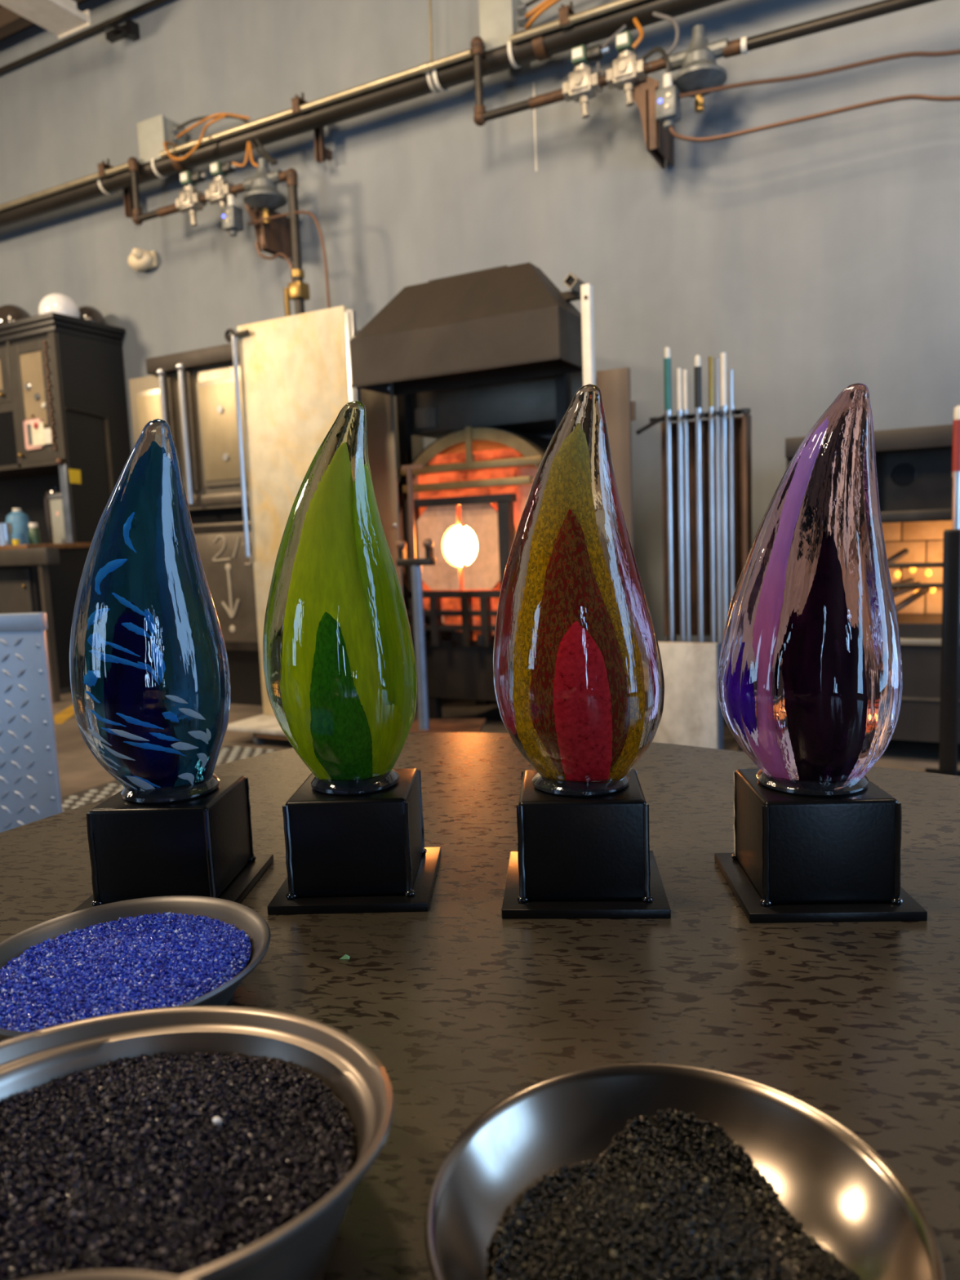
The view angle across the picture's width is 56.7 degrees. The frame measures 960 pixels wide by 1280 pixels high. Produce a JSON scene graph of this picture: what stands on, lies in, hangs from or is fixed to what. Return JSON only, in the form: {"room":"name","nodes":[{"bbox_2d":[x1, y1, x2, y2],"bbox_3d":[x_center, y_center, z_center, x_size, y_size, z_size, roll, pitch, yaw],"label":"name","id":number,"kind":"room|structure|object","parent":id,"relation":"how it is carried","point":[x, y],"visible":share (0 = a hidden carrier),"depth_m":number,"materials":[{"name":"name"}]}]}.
{"room":"craft workshop","nodes":[
{"label":"craft workshop","id":0,"kind":"room"},
{"bbox_2d":[0,0,88,41],"bbox_3d":[-3.325,-5.057,1.647,16.400,0.150,11.000,1,7,28],"label":"ceiling","id":1,"kind":"structure","parent":0,"point":[82,1],"depth_m":8.32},
{"bbox_2d":[0,0,82,39],"bbox_3d":[-0.891,-5.524,6.244,16.400,0.160,0.120,1,7,28],"label":"trim","id":2,"kind":"structure","parent":1,"relation":"attached to","point":[11,22],"depth_m":7.96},
{"bbox_2d":[0,0,90,39],"bbox_3d":[-4.034,-5.153,6.054,0.380,0.605,2.895,1,7,28],"label":"strip light","id":3,"kind":"object","parent":1,"relation":"hanging from","point":[62,18],"visible":1,"depth_m":7.15,"materials":[{"name":"white metal"}]},
{"bbox_2d":[428,0,448,92],"bbox_3d":[-0.321,-4.706,6.087,0.064,1.794,0.184,1,7,28],"label":"rod","id":4,"kind":"object","parent":1,"relation":"hanging from","point":[440,89],"visible":0.56,"depth_m":6.11,"materials":[{"name":"grey metal"}]},
{"bbox_2d":[0,0,728,227],"bbox_3d":[-1.432,-3.930,6.781,15.000,0.180,0.180,1,7,28],"label":"gas main","id":5,"kind":"object","parent":4,"relation":"hanging from","point":[540,47],"visible":0.73,"depth_m":6.35,"materials":[{"name":"black metal"}]},
{"bbox_2d":[137,114,186,164],"bbox_3d":[-2.635,-4.148,7.448,0.349,0.329,0.258,1,7,28],"label":"junction box","id":6,"kind":"object","parent":5,"relation":"attached to","point":[153,131],"visible":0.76,"depth_m":7.35,"materials":[{"name":"grey metal"}]},
{"bbox_2d":[163,114,226,160],"bbox_3d":[-2.291,-3.941,7.050,0.755,0.245,0.207,4,9,43],"label":"cable","id":7,"kind":"object","parent":6,"relation":"attached to","point":[209,123],"visible":0.96,"depth_m":7.01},
{"bbox_2d":[176,112,249,138],"bbox_3d":[-2.178,-4.082,7.055,0.882,0.114,0.154,2,8,34],"label":"cable","id":8,"kind":"object","parent":6,"relation":"attached to","point":[211,117],"visible":1,"depth_m":6.92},
{"bbox_2d":[176,115,249,129],"bbox_3d":[-2.161,-4.151,7.168,0.773,0.166,0.051,1,7,26],"label":"cable","id":9,"kind":"object","parent":6,"relation":"attached to","point":[199,118],"visible":0.68,"depth_m":7.19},
{"bbox_2d":[479,0,527,52],"bbox_3d":[0.187,-4.099,5.958,0.296,0.342,0.258,1,7,28],"label":"junction box","id":10,"kind":"object","parent":5,"relation":"attached to","point":[499,20],"visible":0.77,"depth_m":5.87,"materials":[{"name":"grey metal"}]},
{"bbox_2d":[525,0,539,7],"bbox_3d":[0.759,-4.234,5.617,1.054,0.154,0.036,1,7,27],"label":"cable","id":11,"kind":"object","parent":10,"relation":"attached to","point":[532,2],"visible":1,"depth_m":5.84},
{"bbox_2d":[524,0,551,19],"bbox_3d":[0.581,-4.224,5.652,0.713,0.285,0.086,2,8,31],"label":"cable","id":12,"kind":"object","parent":10,"relation":"attached to","point":[539,6],"visible":0.94,"depth_m":5.79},
{"bbox_2d":[524,0,559,30],"bbox_3d":[0.639,-4.231,5.606,0.866,0.445,0.109,2,8,30],"label":"cable","id":13,"kind":"object","parent":10,"relation":"attached to","point":[546,6],"visible":0.98,"depth_m":5.74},
{"bbox_2d":[0,0,959,643],"bbox_3d":[-0.597,-2.626,6.914,16.400,6.090,0.200,1,7,28],"label":"wall","id":14,"kind":"structure","parent":0,"point":[821,255],"depth_m":6.11,"materials":[{"name":"grey paint"}]},
{"bbox_2d":[0,311,130,543],"bbox_3d":[-4.482,-1.874,8.517,2.460,1.940,0.760,1,7,28],"label":"upper cabinet","id":15,"kind":"object","parent":14,"relation":"attached to","point":[86,375],"visible":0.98,"depth_m":7.92,"materials":[{"name":"black paint"}]},
{"bbox_2d":[0,411,17,466],"bbox_3d":[-4.433,-1.829,8.150,0.590,0.470,0.007,1,7,28],"label":"panel","id":16,"kind":"object","parent":15,"relation":"attached to","point":[8,428],"depth_m":8.06,"materials":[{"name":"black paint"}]},
{"bbox_2d":[0,304,31,324],"bbox_3d":[-4.293,-2.945,8.169,0.370,0.252,0.370,1,7,28],"label":"glass globe","id":17,"kind":"object","parent":15,"relation":"on","point":[8,313],"visible":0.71,"depth_m":8.03},
{"bbox_2d":[24,382,31,391],"bbox_3d":[-3.991,-2.236,7.846,0.072,0.071,0.019,1,7,28],"label":"magnet","id":18,"kind":"object","parent":15,"relation":"attached to","point":[28,386],"visible":1,"depth_m":7.84,"materials":[{"name":"metal"}]},
{"bbox_2d":[22,417,44,449],"bbox_3d":[-3.945,-1.820,7.865,0.220,0.260,0.026,1,7,28],"label":"picture frame","id":19,"kind":"object","parent":15,"relation":"attached to","point":[27,423],"visible":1,"depth_m":7.88,"materials":[{"name":"pink plastic"}]},
{"bbox_2d":[26,423,32,444],"bbox_3d":[-3.958,-1.820,7.862,0.120,0.180,0.005,1,7,28],"label":"picture","id":20,"kind":"object","parent":19,"relation":"attached to","point":[29,440],"depth_m":7.88},
{"bbox_2d":[31,422,45,445],"bbox_3d":[-3.881,-1.810,7.814,0.160,0.195,0.006,1,7,28],"label":"paper note","id":21,"kind":"object","parent":19,"relation":"attached to","point":[37,435],"visible":1,"depth_m":7.81,"materials":[{"name":"beige paper"}]},
{"bbox_2d":[33,422,38,429],"bbox_3d":[-3.896,-1.881,7.804,0.060,0.060,0.024,1,7,28],"label":"magnet","id":22,"kind":"object","parent":15,"relation":"attached to","point":[35,424],"visible":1,"depth_m":7.79},
{"bbox_2d":[34,392,39,400],"bbox_3d":[-3.890,-2.133,7.806,0.068,0.067,0.019,1,7,28],"label":"magnet","id":23,"kind":"object","parent":15,"relation":"attached to","point":[37,396],"visible":1,"depth_m":7.80},
{"bbox_2d":[41,402,45,408],"bbox_3d":[-3.816,-2.052,7.778,0.052,0.051,0.019,1,7,28],"label":"magnet","id":24,"kind":"object","parent":15,"relation":"attached to","point":[43,404],"visible":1,"depth_m":7.77},
{"bbox_2d":[44,427,52,444],"bbox_3d":[-3.777,-1.781,7.766,0.110,0.130,0.004,1,7,28],"label":"paper card","id":25,"kind":"object","parent":15,"relation":"attached to","point":[47,432],"visible":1,"depth_m":7.76,"materials":[{"name":"white paper"}]},
{"bbox_2d":[43,340,57,450],"bbox_3d":[-3.725,-2.113,7.702,0.051,0.930,0.030,1,7,28],"label":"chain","id":26,"kind":"object","parent":15,"relation":"attached to","point":[46,346],"visible":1,"depth_m":7.69,"materials":[{"name":"orange metal"}]},
{"bbox_2d":[38,293,79,318],"bbox_3d":[-3.683,-2.912,7.782,0.330,0.225,0.330,1,7,28],"label":"glass globe","id":27,"kind":"object","parent":15,"relation":"on","point":[58,303],"visible":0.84,"depth_m":7.66},
{"bbox_2d":[68,468,80,484],"bbox_3d":[-3.546,-1.433,7.793,0.004,0.125,0.115,1,7,28],"label":"sticky note","id":28,"kind":"object","parent":15,"relation":"attached to","point":[74,474],"visible":1,"depth_m":7.79,"materials":[{"name":"yellow paper"}]},
{"bbox_2d":[78,305,106,324],"bbox_3d":[-3.569,-2.939,8.105,0.290,0.198,0.290,1,7,28],"label":"glass globe","id":29,"kind":"object","parent":15,"relation":"on","point":[87,313],"visible":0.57,"depth_m":8.01},
{"bbox_2d":[0,0,167,74],"bbox_3d":[-0.780,-5.332,6.462,16.400,0.044,0.044,1,7,28],"label":"conduit","id":30,"kind":"object","parent":14,"relation":"attached to","point":[151,3],"visible":1,"depth_m":7.91,"materials":[{"name":"black metal"}]},
{"bbox_2d":[97,158,142,217],"bbox_3d":[-3.122,-3.929,7.734,0.080,0.430,0.400,1,7,28],"label":"bracket","id":31,"kind":"object","parent":14,"relation":"attached to","point":[127,193],"visible":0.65,"depth_m":7.79,"materials":[{"name":"brown metal"}]},
{"bbox_2d":[103,18,140,43],"bbox_3d":[-3.130,-5.266,7.690,0.340,0.155,0.166,1,7,28],"label":"clamp","id":32,"kind":"object","parent":14,"relation":"attached to","point":[131,28],"visible":1,"depth_m":7.67,"materials":[{"name":"black metal"}]},
{"bbox_2d":[128,248,157,271],"bbox_3d":[-3.018,-3.364,7.868,0.270,0.167,0.206,1,7,28],"label":"emergency light","id":33,"kind":"object","parent":14,"relation":"attached to","point":[140,260],"visible":1,"depth_m":7.83,"materials":[{"name":"beige plastic"}]},
{"bbox_2d":[127,137,330,316],"bbox_3d":[-1.972,-2.985,7.157,1.960,2.056,0.528,1,7,28],"label":"gas valve assembly","id":34,"kind":"object","parent":14,"relation":"attached to","point":[277,234],"visible":0.99,"depth_m":6.86,"materials":[{"name":"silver metal"}]},
{"bbox_2d":[221,195,244,236],"bbox_3d":[-1.913,-3.272,6.859,0.124,0.290,0.128,1,7,28],"label":"switch","id":35,"kind":"object","parent":34,"relation":"attached to","point":[232,215],"depth_m":6.83,"materials":[{"name":"metal"}]},
{"bbox_2d":[290,92,332,163],"bbox_3d":[-1.270,-3.891,6.757,0.080,0.430,0.400,1,7,28],"label":"bracket","id":36,"kind":"object","parent":14,"relation":"attached to","point":[322,153],"visible":0.73,"depth_m":6.82,"materials":[{"name":"brown metal"}]},
{"bbox_2d":[349,262,586,395],"bbox_3d":[0.220,-1.835,5.503,1.299,0.605,1.705,1,7,28],"label":"extraction hood","id":37,"kind":"object","parent":14,"relation":"attached to","point":[504,323],"visible":0.88,"depth_m":4.82,"materials":[{"name":"metal"}]},
{"bbox_2d":[533,82,537,171],"bbox_3d":[0.380,-3.550,6.155,0.010,0.580,0.003,1,7,28],"label":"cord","id":38,"kind":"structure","parent":14,"relation":"attached to","point":[533,82],"depth_m":6.16,"materials":[{"name":"white plastic"}]},
{"bbox_2d":[558,0,575,67],"bbox_3d":[0.620,-3.852,5.761,0.080,0.430,0.400,1,7,28],"label":"bracket","id":39,"kind":"object","parent":14,"relation":"attached to","point":[564,11],"visible":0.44,"depth_m":5.58,"materials":[{"name":"brown metal"}]},
{"bbox_2d":[0,0,645,211],"bbox_3d":[-1.485,-3.941,6.679,15.000,0.058,0.058,1,7,28],"label":"conduit","id":40,"kind":"object","parent":39,"relation":"attached to","point":[427,67],"visible":0.88,"depth_m":6.39,"materials":[{"name":"beige metal"}]},
{"bbox_2d":[470,0,959,168],"bbox_3d":[2.607,-3.346,4.680,5.876,1.198,0.528,1,7,28],"label":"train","id":41,"kind":"object","parent":14,"relation":"attached to","point":[700,75],"visible":1,"depth_m":5.26,"materials":[{"name":"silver metal"}]},
{"bbox_2d":[655,72,680,129],"bbox_3d":[1.112,-3.190,5.266,0.124,0.290,0.128,1,7,28],"label":"switch","id":42,"kind":"object","parent":41,"relation":"attached to","point":[668,99],"depth_m":5.23,"materials":[{"name":"metal"}]},
{"bbox_2d":[52,692,959,796],"bbox_3d":[-3.079,1.113,2.353,16.400,0.100,11.000,1,7,28],"label":"floor","id":43,"kind":"structure","parent":0,"point":[79,770],"depth_m":5.38,"materials":[{"name":"concrete"}]},
{"bbox_2d":[0,542,91,702],"bbox_3d":[-4.377,-0.228,8.371,2.840,1.298,1.310,1,7,28],"label":"workbench","id":44,"kind":"object","parent":43,"relation":"on","point":[46,578],"visible":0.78,"depth_m":7.60,"materials":[{"name":"black paint"}]},
{"bbox_2d":[0,542,91,549],"bbox_3d":[-4.551,-0.862,8.446,2.440,0.043,1.190,1,7,28],"label":"countertop","id":45,"kind":"structure","parent":44,"relation":"on","point":[69,545],"depth_m":7.53,"materials":[{"name":"brown wood"}]},
{"bbox_2d":[0,523,13,545],"bbox_3d":[-4.147,-0.918,7.751,0.140,0.195,0.139,1,7,28],"label":"can","id":46,"kind":"object","parent":45,"relation":"on","point":[6,529],"visible":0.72,"depth_m":7.70,"materials":[{"name":"silver metal"}]},
{"bbox_2d":[12,538,19,545],"bbox_3d":[-3.960,-0.835,7.595,0.060,0.050,0.059,1,7,28],"label":"ceramic cup","id":47,"kind":"object","parent":45,"relation":"on","point":[16,541],"visible":0.87,"depth_m":7.57,"materials":[{"name":"yellow ceramic"}]},
{"bbox_2d":[11,533,24,544],"bbox_3d":[-4.012,-0.874,7.731,0.100,0.100,0.099,1,7,28],"label":"paper cup","id":48,"kind":"object","parent":45,"relation":"on","point":[21,536],"visible":0.57,"depth_m":7.70,"materials":[{"name":"blue paper"}]},
{"bbox_2d":[5,507,31,544],"bbox_3d":[-4.223,-1.033,8.140,0.210,0.340,0.208,1,7,28],"label":"bottle","id":49,"kind":"object","parent":45,"relation":"on","point":[20,521],"visible":0.69,"depth_m":8.07,"materials":[{"name":"blue plastic"}]},
{"bbox_2d":[28,522,40,544],"bbox_3d":[-3.914,-0.932,7.808,0.090,0.190,0.089,1,7,28],"label":"bottle","id":50,"kind":"object","parent":45,"relation":"on","point":[33,532],"visible":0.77,"depth_m":7.77,"materials":[{"name":"green plastic"}]},
{"bbox_2d":[44,486,60,543],"bbox_3d":[-3.996,-1.179,8.457,0.240,0.540,0.238,1,7,28],"label":"kettle","id":51,"kind":"object","parent":45,"relation":"on","point":[55,490],"visible":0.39,"depth_m":8.36,"materials":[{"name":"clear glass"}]},
{"bbox_2d":[48,489,66,543],"bbox_3d":[-3.743,-1.175,8.069,0.220,0.600,0.215,1,7,28],"label":"dispenser","id":52,"kind":"object","parent":45,"relation":"on","point":[55,502],"visible":0.37,"depth_m":8.00,"materials":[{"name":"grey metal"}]},
{"bbox_2d":[53,704,75,724],"bbox_3d":[-3.160,0.542,6.907,0.145,0.004,1.138,-3,7,-10],"label":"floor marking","id":53,"kind":"structure","parent":43,"relation":"on","point":[60,718],"depth_m":6.67,"materials":[{"name":"yellow paint"}]},
{"bbox_2d":[61,745,279,812],"bbox_3d":[-1.360,0.873,3.319,2.270,0.020,3.550,1,7,28],"label":"floor mat","id":54,"kind":"object","parent":43,"relation":"on","point":[228,753],"visible":0.16,"depth_m":4.52,"materials":[{"name":"black rubber"}]},
{"bbox_2d":[0,612,62,832],"bbox_3d":[-1.841,0.455,2.648,1.262,1.040,0.260,-1,7,7],"label":"panel","id":55,"kind":"object","parent":54,"relation":"on","point":[30,792],"visible":0.48,"depth_m":2.55,"materials":[{"name":"metal"}]},
{"bbox_2d":[226,714,287,744],"bbox_3d":[-1.019,0.559,5.518,0.970,0.118,0.600,1,7,28],"label":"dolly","id":56,"kind":"object","parent":43,"relation":"on","point":[262,726],"visible":0.22,"depth_m":5.42,"materials":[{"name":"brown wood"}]},
{"bbox_2d":[236,305,360,715],"bbox_3d":[-1.059,-0.723,5.451,0.865,2.440,0.050,1,7,28],"label":"shield","id":57,"kind":"object","parent":56,"relation":"on","point":[295,370],"visible":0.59,"depth_m":5.41,"materials":[{"name":"metal"}]},
{"bbox_2d":[224,328,250,556],"bbox_3d":[-1.472,-1.225,5.551,0.188,1.407,0.030,1,7,28],"label":"rod","id":58,"kind":"object","parent":57,"relation":"attached to","point":[232,337],"visible":1,"depth_m":5.54,"materials":[{"name":"metal"}]},
{"bbox_2d":[128,330,430,706],"bbox_3d":[-1.573,-0.849,6.912,2.060,2.640,1.035,1,7,28],"label":"oven","id":59,"kind":"object","parent":43,"relation":"on","point":[193,391],"visible":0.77,"depth_m":6.60,"materials":[{"name":"silver metal"}]},
{"bbox_2d":[360,382,403,595],"bbox_3d":[-0.651,-0.504,5.623,0.345,2.175,0.041,1,7,28],"label":"panel","id":60,"kind":"object","parent":43,"relation":"on","point":[380,407],"visible":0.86,"depth_m":5.52,"materials":[{"name":"silver metal"}]},
{"bbox_2d":[395,463,485,733],"bbox_3d":[-0.257,-0.188,5.139,0.500,1.625,0.377,-1,7,7],"label":"stand","id":61,"kind":"object","parent":43,"relation":"on","point":[422,725],"visible":0.88,"depth_m":5.06,"materials":[{"name":"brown metal"}]},
{"bbox_2d":[0,732,959,1279],"bbox_3d":[0.185,0.673,0.653,1.582,0.900,1.284,1,7,28],"label":"work table","id":62,"kind":"object","parent":43,"relation":"on","point":[464,1007],"visible":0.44,"depth_m":0.61,"materials":[{"name":"metal"}]},
{"bbox_2d":[25,1270,190,1279],"bbox_3d":[-0.104,0.236,0.166,0.179,0.102,0.179,1,7,28],"label":"metal bowl","id":63,"kind":"object","parent":62,"relation":"on","point":[102,1274],"visible":1,"depth_m":0.25,"materials":[{"name":"metal"}]},
{"bbox_2d":[0,895,271,1040],"bbox_3d":[-0.237,0.226,0.591,0.194,0.037,0.194,1,7,28],"label":"metal bowl","id":64,"kind":"object","parent":62,"relation":"on","point":[244,917],"visible":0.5,"depth_m":0.65,"materials":[{"name":"grey metal"}]},
{"bbox_2d":[0,911,251,1031],"bbox_3d":[-0.237,0.215,0.589,0.167,0.011,0.167,3,8,36],"label":"glass","id":65,"kind":"object","parent":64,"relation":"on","point":[166,959],"visible":0.88,"depth_m":0.58,"materials":[{"name":"blue glass"}]},
{"bbox_2d":[69,418,273,912],"bbox_3d":[-0.280,0.019,0.769,0.140,0.410,0.132,-2,7,4],"label":"glass sculpture","id":66,"kind":"object","parent":62,"relation":"on","point":[149,669],"visible":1,"depth_m":0.73,"materials":[{"name":"blue glass"}]},
{"bbox_2d":[0,1005,394,1279],"bbox_3d":[-0.149,0.224,0.370,0.227,0.084,0.227,1,7,28],"label":"metal bowl","id":67,"kind":"object","parent":62,"relation":"on","point":[301,1249],"visible":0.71,"depth_m":0.44,"materials":[{"name":"metal"}]},
{"bbox_2d":[0,1050,356,1279],"bbox_3d":[-0.149,0.221,0.369,0.192,0.018,0.192,0,7,20],"label":"glass","id":68,"kind":"object","parent":67,"relation":"in","point":[122,1165],"visible":0.98,"depth_m":0.37,"materials":[{"name":"black glass"}]},
{"bbox_2d":[212,1116,222,1124],"bbox_3d":[-0.117,0.215,0.397,0.005,0.004,0.003,1,7,28],"label":"grain","id":69,"kind":"object","parent":68,"relation":"on","point":[216,1120],"visible":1,"depth_m":0.40,"materials":[{"name":"white glass"}]},
{"bbox_2d":[339,954,350,959],"bbox_3d":[-0.098,0.230,0.646,0.008,0.003,0.004,-5,7,-24],"label":"chip","id":70,"kind":"object","parent":62,"relation":"on","point":[344,957],"visible":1,"depth_m":0.65,"materials":[{"name":"green glass"}]},
{"bbox_2d":[262,400,440,915],"bbox_3d":[-0.117,0.008,0.768,0.137,0.419,0.132,-2,7,3],"label":"glass sculpture","id":71,"kind":"object","parent":62,"relation":"on","point":[340,664],"visible":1,"depth_m":0.73,"materials":[{"name":"green glass"}]},
{"bbox_2d":[493,383,671,918],"bbox_3d":[0.081,0.003,0.740,0.142,0.420,0.132,-2,7,5],"label":"glass sculpture","id":72,"kind":"object","parent":62,"relation":"on","point":[579,682],"visible":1,"depth_m":0.70,"materials":[{"name":"multicoloured glass"}]},
{"bbox_2d":[425,1062,946,1279],"bbox_3d":[0.074,0.239,0.345,0.189,0.042,0.189,1,7,28],"label":"metal bowl","id":73,"kind":"object","parent":62,"relation":"on","point":[844,1195],"visible":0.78,"depth_m":0.39,"materials":[{"name":"metal"}]},
{"bbox_2d":[489,1107,860,1279],"bbox_3d":[0.071,0.242,0.341,0.137,0.018,0.156,-4,7,-19],"label":"glass","id":74,"kind":"object","parent":73,"relation":"in","point":[673,1197],"visible":1,"depth_m":0.36,"materials":[{"name":"black glass"}]},
{"bbox_2d":[714,382,927,923],"bbox_3d":[0.265,0.004,0.717,0.144,0.409,0.132,-2,7,4],"label":"glass sculpture","id":75,"kind":"object","parent":62,"relation":"on","point":[810,680],"visible":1,"depth_m":0.68,"materials":[{"name":"purple glass"}]},
{"bbox_2d":[395,371,596,719],"bbox_3d":[0.181,-0.617,5.765,1.360,2.300,1.070,1,7,28],"label":"glory hole","id":76,"kind":"object","parent":43,"relation":"on","point":[471,492],"visible":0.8,"depth_m":5.42,"materials":[{"name":"metal"}]},
{"bbox_2d":[581,284,595,386],"bbox_3d":[0.578,-0.556,4.551,0.047,2.425,0.065,1,7,28],"label":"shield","id":77,"kind":"object","parent":43,"relation":"on","point":[587,290],"visible":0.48,"depth_m":4.42,"materials":[{"name":"white metal"}]},
{"bbox_2d":[596,367,635,554],"bbox_3d":[0.774,-0.431,4.929,0.195,2.075,0.070,1,7,28],"label":"panel","id":78,"kind":"object","parent":43,"relation":"on","point":[614,384],"visible":0.43,"depth_m":4.81,"materials":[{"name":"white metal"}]},
{"bbox_2d":[652,641,723,749],"bbox_3d":[1.105,0.308,4.871,0.422,0.595,0.100,1,7,28],"label":"metal panel","id":79,"kind":"object","parent":43,"relation":"on","point":[692,715],"visible":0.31,"depth_m":4.80,"materials":[{"name":"grey metal"}]},
{"bbox_2d":[635,408,751,751],"bbox_3d":[1.224,-0.339,4.956,0.551,1.851,0.486,1,7,28],"label":"rack","id":80,"kind":"object","parent":43,"relation":"on","point":[742,424],"visible":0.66,"depth_m":4.96,"materials":[{"name":"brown metal"}]},
{"bbox_2d":[663,346,674,642],"bbox_3d":[1.055,-0.773,4.955,0.039,1.674,0.040,1,7,28],"label":"blowpipe","id":81,"kind":"object","parent":80,"relation":"on","point":[667,360],"visible":0.91,"depth_m":4.93,"materials":[{"name":"metal"}]},
{"bbox_2d":[676,368,684,642],"bbox_3d":[1.115,-0.710,4.933,0.032,1.549,0.033,1,7,28],"label":"blowpipe","id":82,"kind":"object","parent":80,"relation":"on","point":[679,412],"visible":0.89,"depth_m":4.92,"materials":[{"name":"metal"}]},
{"bbox_2d":[682,368,690,642],"bbox_3d":[1.145,-0.705,4.923,0.030,1.539,0.030,1,7,28],"label":"blowpipe","id":83,"kind":"object","parent":80,"relation":"on","point":[685,411],"visible":0.84,"depth_m":4.91,"materials":[{"name":"metal"}]},
{"bbox_2d":[693,354,703,642],"bbox_3d":[1.204,-0.738,4.882,0.039,1.609,0.040,1,7,28],"label":"blowpipe","id":84,"kind":"object","parent":80,"relation":"on","point":[697,369],"visible":0.91,"depth_m":4.86,"materials":[{"name":"metal"}]},
{"bbox_2d":[707,355,715,643],"bbox_3d":[1.265,-0.727,4.851,0.030,1.589,0.030,1,7,28],"label":"blowpipe","id":85,"kind":"object","parent":80,"relation":"on","point":[711,408],"visible":0.88,"depth_m":4.83,"materials":[{"name":"metal"}]},
{"bbox_2d":[714,357,722,643],"bbox_3d":[1.298,-0.722,4.839,0.032,1.579,0.033,1,7,28],"label":"blowpipe","id":86,"kind":"object","parent":80,"relation":"on","point":[717,419],"visible":0.83,"depth_m":4.82,"materials":[{"name":"metal"}]},
{"bbox_2d":[720,352,728,638],"bbox_3d":[1.325,-0.731,4.818,0.039,1.599,0.040,1,7,28],"label":"blowpipe","id":87,"kind":"object","parent":80,"relation":"on","point":[723,406],"visible":0.88,"depth_m":4.80,"materials":[{"name":"metal"}]},
{"bbox_2d":[728,369,734,601],"bbox_3d":[1.364,-0.686,4.815,0.030,1.509,0.030,1,7,28],"label":"blowpipe","id":88,"kind":"object","parent":80,"relation":"on","point":[731,406],"visible":0.84,"depth_m":4.79,"materials":[{"name":"metal"}]},
{"bbox_2d":[785,424,959,743],"bbox_3d":[2.660,-0.244,4.551,1.950,1.640,0.984,1,7,28],"label":"oven","id":89,"kind":"object","parent":43,"relation":"on","point":[913,464],"visible":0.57,"depth_m":4.38,"materials":[{"name":"metal"}]},
{"bbox_2d":[924,528,959,776],"bbox_3d":[2.168,0.071,4.104,0.190,1.155,0.200,1,7,28],"label":"post","id":90,"kind":"object","parent":43,"relation":"on","point":[950,625],"visible":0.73,"depth_m":4.07,"materials":[{"name":"black metal"}]},
{"bbox_2d":[951,404,959,528],"bbox_3d":[2.148,-0.776,4.000,0.046,0.549,0.047,1,7,28],"label":"blowpipe","id":91,"kind":"object","parent":90,"relation":"on","point":[956,423],"visible":1,"depth_m":3.99,"materials":[{"name":"metal"}]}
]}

